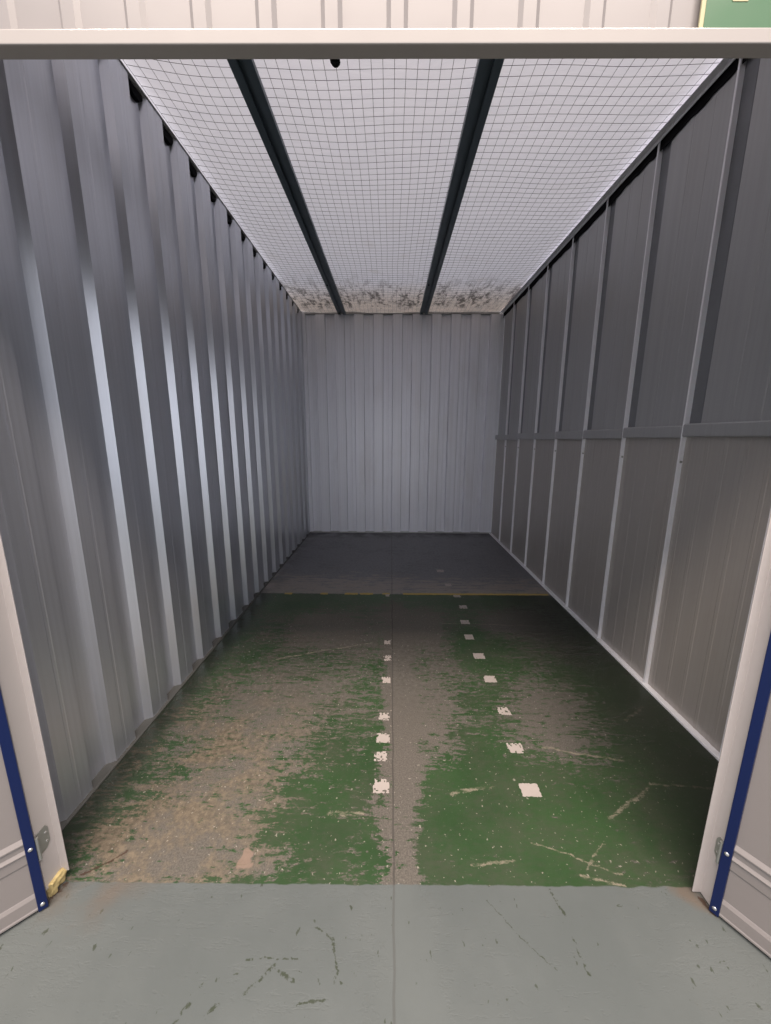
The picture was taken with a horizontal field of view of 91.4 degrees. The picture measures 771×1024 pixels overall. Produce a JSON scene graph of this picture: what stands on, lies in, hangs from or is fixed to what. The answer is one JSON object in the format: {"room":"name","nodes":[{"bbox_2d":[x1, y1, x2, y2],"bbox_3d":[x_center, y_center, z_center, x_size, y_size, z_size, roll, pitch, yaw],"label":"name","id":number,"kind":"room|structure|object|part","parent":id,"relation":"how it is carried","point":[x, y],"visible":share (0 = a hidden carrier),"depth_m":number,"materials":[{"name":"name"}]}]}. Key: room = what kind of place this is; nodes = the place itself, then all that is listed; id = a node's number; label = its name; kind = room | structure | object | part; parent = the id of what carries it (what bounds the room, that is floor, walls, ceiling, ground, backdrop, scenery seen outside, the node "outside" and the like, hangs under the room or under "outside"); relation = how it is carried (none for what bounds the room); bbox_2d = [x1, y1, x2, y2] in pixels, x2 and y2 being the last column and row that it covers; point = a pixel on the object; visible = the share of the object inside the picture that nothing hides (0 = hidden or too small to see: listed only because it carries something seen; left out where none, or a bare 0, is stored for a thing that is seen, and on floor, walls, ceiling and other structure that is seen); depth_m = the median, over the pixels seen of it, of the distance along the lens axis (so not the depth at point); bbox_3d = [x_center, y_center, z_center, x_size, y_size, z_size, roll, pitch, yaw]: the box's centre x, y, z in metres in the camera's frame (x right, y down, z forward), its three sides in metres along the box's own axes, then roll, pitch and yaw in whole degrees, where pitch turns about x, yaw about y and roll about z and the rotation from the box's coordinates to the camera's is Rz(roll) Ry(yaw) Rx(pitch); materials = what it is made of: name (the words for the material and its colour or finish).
{"room":"storage unit","nodes":[
{"label":"storage unit","id":0,"kind":"room"},
{"bbox_2d":[0,59,310,830],"bbox_3d":[-0.928,-0.586,2.490,0.046,2.400,3.562,0,11,1],"label":"wall","id":1,"kind":"structure","parent":0,"point":[154,464],"depth_m":1.35,"materials":[{"name":"grey metal"}]},
{"bbox_2d":[0,0,700,28],"bbox_3d":[0.104,-0.298,0.690,4.700,2.550,0.012,0,11,0],"label":"wall","id":2,"kind":"structure","parent":0,"point":[14,14],"depth_m":0.59,"materials":[{"name":"white metal"}]},
{"bbox_2d":[0,686,48,933],"bbox_3d":[-1.110,0.169,0.486,0.807,1.698,0.038,-10,15,-42],"label":"door","id":3,"kind":"structure","parent":2,"relation":"in","point":[23,892],"depth_m":0.85,"materials":[{"name":"metal"}]},
{"bbox_3d":[-1.113,0.169,0.484,0.763,1.692,0.032,-10,15,-42],"label":"panel","id":4,"kind":"part","parent":3,"relation":"part of","materials":[{"name":"white metal"}]},
{"bbox_2d":[0,28,770,904],"bbox_3d":[-0.015,0.099,0.765,1.750,1.739,0.060,0,11,1],"label":"door frame","id":5,"kind":"structure","parent":2,"relation":"attached to","point":[334,44],"depth_m":0.60,"materials":[{"name":"white paint"}]},
{"bbox_3d":[-0.820,0.784,0.902,0.002,0.059,0.028,0,11,1],"label":"hinge plate","id":6,"kind":"part","parent":5,"relation":"part of","materials":[{"name":"metal"}]},
{"bbox_3d":[0.784,0.793,0.880,0.002,0.059,0.028,0,11,1],"label":"hinge plate","id":7,"kind":"part","parent":5,"relation":"part of","materials":[{"name":"metal"}]},
{"bbox_2d":[698,0,770,27],"bbox_3d":[0.640,-0.825,0.574,0.300,0.150,0.004,0,11,0],"label":"wall sign","id":8,"kind":"object","parent":2,"relation":"attached to","point":[713,13],"visible":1,"depth_m":0.58,"materials":[{"name":"green plastic"}]},
{"bbox_2d":[709,632,770,957],"bbox_3d":[1.009,0.188,0.420,0.038,1.698,0.807,-7,13,-32],"label":"door","id":9,"kind":"structure","parent":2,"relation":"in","point":[741,894],"depth_m":0.83,"materials":[{"name":"metal"}]},
{"bbox_3d":[1.012,0.189,0.418,0.032,1.692,0.763,-7,13,-32],"label":"panel","id":10,"kind":"part","parent":9,"relation":"part of","materials":[{"name":"white metal"}]},
{"bbox_2d":[0,532,770,1023],"bbox_3d":[0.086,1.284,-0.508,6.200,0.080,10.500,0,11,1],"label":"floor","id":11,"kind":"structure","parent":0,"point":[241,862],"depth_m":1.07,"materials":[{"name":"paint"}]},
{"bbox_2d":[374,751,386,760],"bbox_3d":[-0.017,0.871,1.343,0.048,0.001,0.044,0,11,1],"label":"paint mark","id":12,"kind":"object","parent":11,"relation":"on","point":[382,754],"visible":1,"depth_m":1.34,"materials":[{"name":"white paint"}]},
{"bbox_2d":[373,778,388,793],"bbox_3d":[-0.014,0.894,1.228,0.055,0.001,0.053,0,11,1],"label":"paint mark","id":13,"kind":"object","parent":11,"relation":"on","point":[380,786],"visible":1,"depth_m":1.23,"materials":[{"name":"white paint"}]},
{"bbox_2d":[376,733,389,742],"bbox_3d":[-0.009,0.855,1.423,0.052,0.001,0.046,0,11,1],"label":"paint mark","id":14,"kind":"object","parent":11,"relation":"on","point":[383,738],"visible":1,"depth_m":1.42,"materials":[{"name":"white paint"}]},
{"bbox_2d":[378,713,389,720],"bbox_3d":[-0.006,0.833,1.532,0.046,0.001,0.044,0,11,1],"label":"paint mark","id":15,"kind":"object","parent":11,"relation":"on","point":[384,715],"visible":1,"depth_m":1.53,"materials":[{"name":"white paint"}]},
{"bbox_2d":[382,677,390,682],"bbox_3d":[0.003,0.786,1.762,0.042,0.001,0.047,0,11,1],"label":"paint mark","id":16,"kind":"object","parent":11,"relation":"on","point":[387,679],"visible":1,"depth_m":1.76,"materials":[{"name":"white paint"}]},
{"bbox_2d":[285,593,547,594],"bbox_3d":[0.222,0.594,2.725,1.904,0.001,0.033,0,11,0],"label":"floor line","id":17,"kind":"object","parent":11,"relation":"on","point":[285,593],"depth_m":2.72,"materials":[{"name":"yellow paint"}]},
{"bbox_2d":[460,620,469,623],"bbox_3d":[0.489,0.677,2.314,0.054,0.001,0.053,0,11,1],"label":"paint mark","id":18,"kind":"object","parent":11,"relation":"on","point":[462,621],"visible":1,"depth_m":2.31,"materials":[{"name":"white paint"}]},
{"bbox_2d":[464,634,474,639],"bbox_3d":[0.476,0.711,2.142,0.050,0.001,0.056,0,11,1],"label":"paint mark","id":19,"kind":"object","parent":11,"relation":"on","point":[469,636],"visible":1,"depth_m":2.15,"materials":[{"name":"white paint"}]},
{"bbox_2d":[473,653,484,658],"bbox_3d":[0.487,0.749,1.957,0.059,0.001,0.054,0,11,1],"label":"paint mark","id":20,"kind":"object","parent":11,"relation":"on","point":[476,655],"visible":1,"depth_m":1.95,"materials":[{"name":"white paint"}]},
{"bbox_2d":[483,676,496,681],"bbox_3d":[0.492,0.786,1.772,0.059,0.001,0.051,0,11,1],"label":"paint mark","id":21,"kind":"object","parent":11,"relation":"on","point":[486,678],"visible":1,"depth_m":1.77,"materials":[{"name":"white paint"}]},
{"bbox_2d":[497,707,511,714],"bbox_3d":[0.493,0.828,1.565,0.052,0.001,0.047,0,11,1],"label":"paint mark","id":22,"kind":"object","parent":11,"relation":"on","point":[505,708],"visible":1,"depth_m":1.56,"materials":[{"name":"white paint"}]},
{"bbox_2d":[506,743,523,752],"bbox_3d":[0.475,0.865,1.379,0.058,0.001,0.047,0,11,1],"label":"paint mark","id":23,"kind":"object","parent":11,"relation":"on","point":[513,748],"visible":1,"depth_m":1.38,"materials":[{"name":"white paint"}]},
{"bbox_2d":[519,783,541,796],"bbox_3d":[0.467,0.898,1.215,0.063,0.001,0.049,0,11,1],"label":"paint mark","id":24,"kind":"object","parent":11,"relation":"on","point":[527,789],"visible":1,"depth_m":1.21,"materials":[{"name":"white paint"}]},
{"bbox_2d":[301,311,504,533],"bbox_3d":[0.173,-0.962,4.221,2.184,2.460,0.047,0,11,1],"label":"wall","id":25,"kind":"structure","parent":0,"point":[402,409],"depth_m":4.21,"materials":[{"name":"grey metal"}]},
{"bbox_3d":[1.236,-0.922,4.195,0.058,2.375,0.003,1,11,2],"label":"corner trim","id":26,"kind":"part","parent":25,"relation":"part of","materials":[{"name":"grey metal"}]},
{"bbox_2d":[120,58,722,312],"bbox_3d":[0.149,-1.776,2.249,2.200,0.026,3.584,0,11,1],"label":"ceiling","id":27,"kind":"structure","parent":0,"point":[388,211],"depth_m":1.76,"materials":[{"name":"white fabric"}]},
{"bbox_2d":[227,59,345,314],"bbox_3d":[-0.484,-1.745,2.257,0.084,0.026,3.499,0,11,1],"label":"ceiling beam","id":28,"kind":"structure","parent":27,"relation":"attached to","point":[245,72],"depth_m":1.72,"materials":[{"name":"black metal"}]},
{"bbox_2d":[122,59,716,312],"bbox_3d":[0.149,-1.754,2.242,2.102,0.017,3.523,0,11,1],"label":"wire mesh","id":29,"kind":"object","parent":27,"relation":"attached to","point":[394,68],"visible":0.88,"depth_m":1.83,"materials":[{"name":"grey metal"}]},
{"bbox_2d":[420,59,503,314],"bbox_3d":[0.377,-1.740,2.245,0.084,0.026,3.499,0,11,1],"label":"ceiling beam","id":30,"kind":"structure","parent":27,"relation":"attached to","point":[487,73],"depth_m":1.72,"materials":[{"name":"black metal"}]},
{"bbox_2d":[489,58,770,760],"bbox_3d":[1.207,-0.574,2.460,0.064,2.400,3.536,0,11,1],"label":"wall","id":31,"kind":"structure","parent":0,"point":[722,509],"depth_m":1.63,"materials":[{"name":"grey metal"}]},
{"bbox_3d":[1.242,-0.263,4.141,0.002,1.108,0.361,0,11,1],"label":"panel","id":32,"kind":"part","parent":31,"relation":"part of","materials":[{"name":"grey metal"}]},
{"bbox_3d":[1.247,-1.442,3.904,0.017,1.260,0.361,0,11,1],"label":"panel","id":33,"kind":"part","parent":31,"relation":"part of","materials":[{"name":"grey metal"}]},
{"bbox_2d":[498,301,516,540],"bbox_3d":[1.237,-0.846,3.808,0.024,2.382,0.064,0,11,1],"label":"wall post","id":34,"kind":"object","parent":31,"relation":"attached to","point":[514,306],"visible":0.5,"depth_m":3.76,"materials":[{"name":"metal"}]},
{"bbox_3d":[1.237,-0.188,3.767,0.002,1.108,0.387,0,11,1],"label":"panel","id":35,"kind":"part","parent":31,"relation":"part of","materials":[{"name":"grey metal"}]},
{"bbox_3d":[1.242,-1.366,3.530,0.017,1.260,0.387,0,11,1],"label":"panel","id":36,"kind":"part","parent":31,"relation":"part of","materials":[{"name":"grey metal"}]},
{"bbox_2d":[510,286,532,551],"bbox_3d":[1.231,-0.768,3.420,0.024,2.382,0.064,0,11,1],"label":"wall post","id":37,"kind":"object","parent":31,"relation":"attached to","point":[529,300],"visible":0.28,"depth_m":3.37,"materials":[{"name":"metal"}]},
{"bbox_3d":[1.231,-0.116,3.376,0.002,1.120,0.392,0,11,1],"label":"panel","id":38,"kind":"part","parent":31,"relation":"part of","materials":[{"name":"grey metal"}]},
{"bbox_3d":[1.236,-1.294,3.139,0.017,1.248,0.392,0,11,1],"label":"panel","id":39,"kind":"part","parent":31,"relation":"part of","materials":[{"name":"grey metal"}]},
{"bbox_2d":[524,264,552,565],"bbox_3d":[1.225,-0.689,3.028,0.024,2.382,0.064,0,11,1],"label":"wall post","id":40,"kind":"object","parent":31,"relation":"attached to","point":[549,272],"visible":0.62,"depth_m":2.97,"materials":[{"name":"metal"}]},
{"bbox_3d":[1.225,-0.037,2.984,0.002,1.120,0.392,0,11,1],"label":"panel","id":41,"kind":"part","parent":31,"relation":"part of","materials":[{"name":"grey metal"}]},
{"bbox_3d":[1.230,-1.215,2.747,0.017,1.248,0.392,0,11,1],"label":"panel","id":42,"kind":"part","parent":31,"relation":"part of","materials":[{"name":"grey metal"}]},
{"bbox_2d":[542,237,579,583],"bbox_3d":[1.220,-0.611,2.636,0.024,2.382,0.064,0,11,1],"label":"wall post","id":43,"kind":"object","parent":31,"relation":"attached to","point":[574,253],"visible":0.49,"depth_m":2.57,"materials":[{"name":"metal"}]},
{"bbox_3d":[1.220,0.039,2.594,0.002,1.126,0.387,0,11,1],"label":"panel","id":44,"kind":"part","parent":31,"relation":"part of","materials":[{"name":"grey metal"}]},
{"bbox_3d":[1.224,-1.140,2.357,0.017,1.242,0.387,0,11,1],"label":"panel","id":45,"kind":"part","parent":31,"relation":"part of","materials":[{"name":"grey metal"}]},
{"bbox_2d":[565,198,615,606],"bbox_3d":[1.214,-0.533,2.249,0.024,2.382,0.064,0,11,1],"label":"wall post","id":46,"kind":"object","parent":31,"relation":"attached to","point":[610,211],"visible":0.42,"depth_m":2.17,"materials":[{"name":"metal"}]},
{"bbox_3d":[1.214,0.115,2.203,0.002,1.130,0.392,0,11,1],"label":"panel","id":47,"kind":"part","parent":31,"relation":"part of","materials":[{"name":"grey metal"}]},
{"bbox_3d":[1.219,-1.063,1.966,0.017,1.238,0.392,0,11,1],"label":"panel","id":48,"kind":"part","parent":31,"relation":"part of","materials":[{"name":"grey metal"}]},
{"bbox_2d":[597,141,671,637],"bbox_3d":[1.208,-0.454,1.857,0.024,2.382,0.064,0,11,1],"label":"wall post","id":49,"kind":"object","parent":31,"relation":"attached to","point":[663,156],"visible":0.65,"depth_m":1.77,"materials":[{"name":"metal"}]},
{"bbox_3d":[1.208,0.190,1.813,0.002,1.136,0.387,0,11,1],"label":"panel","id":50,"kind":"part","parent":31,"relation":"part of","materials":[{"name":"grey metal"}]},
{"bbox_3d":[1.213,-0.988,1.576,0.017,1.232,0.387,0,11,1],"label":"panel","id":51,"kind":"part","parent":31,"relation":"part of","materials":[{"name":"grey metal"}]},
{"bbox_2d":[643,58,760,682],"bbox_3d":[1.202,-0.376,1.470,0.024,2.382,0.064,0,11,1],"label":"wall post","id":52,"kind":"object","parent":31,"relation":"attached to","point":[747,72],"visible":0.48,"depth_m":1.37,"materials":[{"name":"metal"}]},
{"bbox_3d":[1.202,0.267,1.417,0.002,1.142,0.405,0,11,1],"label":"panel","id":53,"kind":"part","parent":31,"relation":"part of","materials":[{"name":"grey metal"}]},
{"bbox_3d":[1.207,-0.911,1.180,0.017,1.226,0.405,0,11,1],"label":"panel","id":54,"kind":"part","parent":31,"relation":"part of","materials":[{"name":"grey metal"}]},
{"bbox_2d":[719,508,770,756],"bbox_3d":[1.196,-0.295,1.066,0.024,2.382,0.067,0,11,1],"label":"wall post","id":55,"kind":"object","parent":31,"relation":"attached to","point":[770,508],"visible":0.2,"depth_m":1.24,"materials":[{"name":"metal"}]}
]}

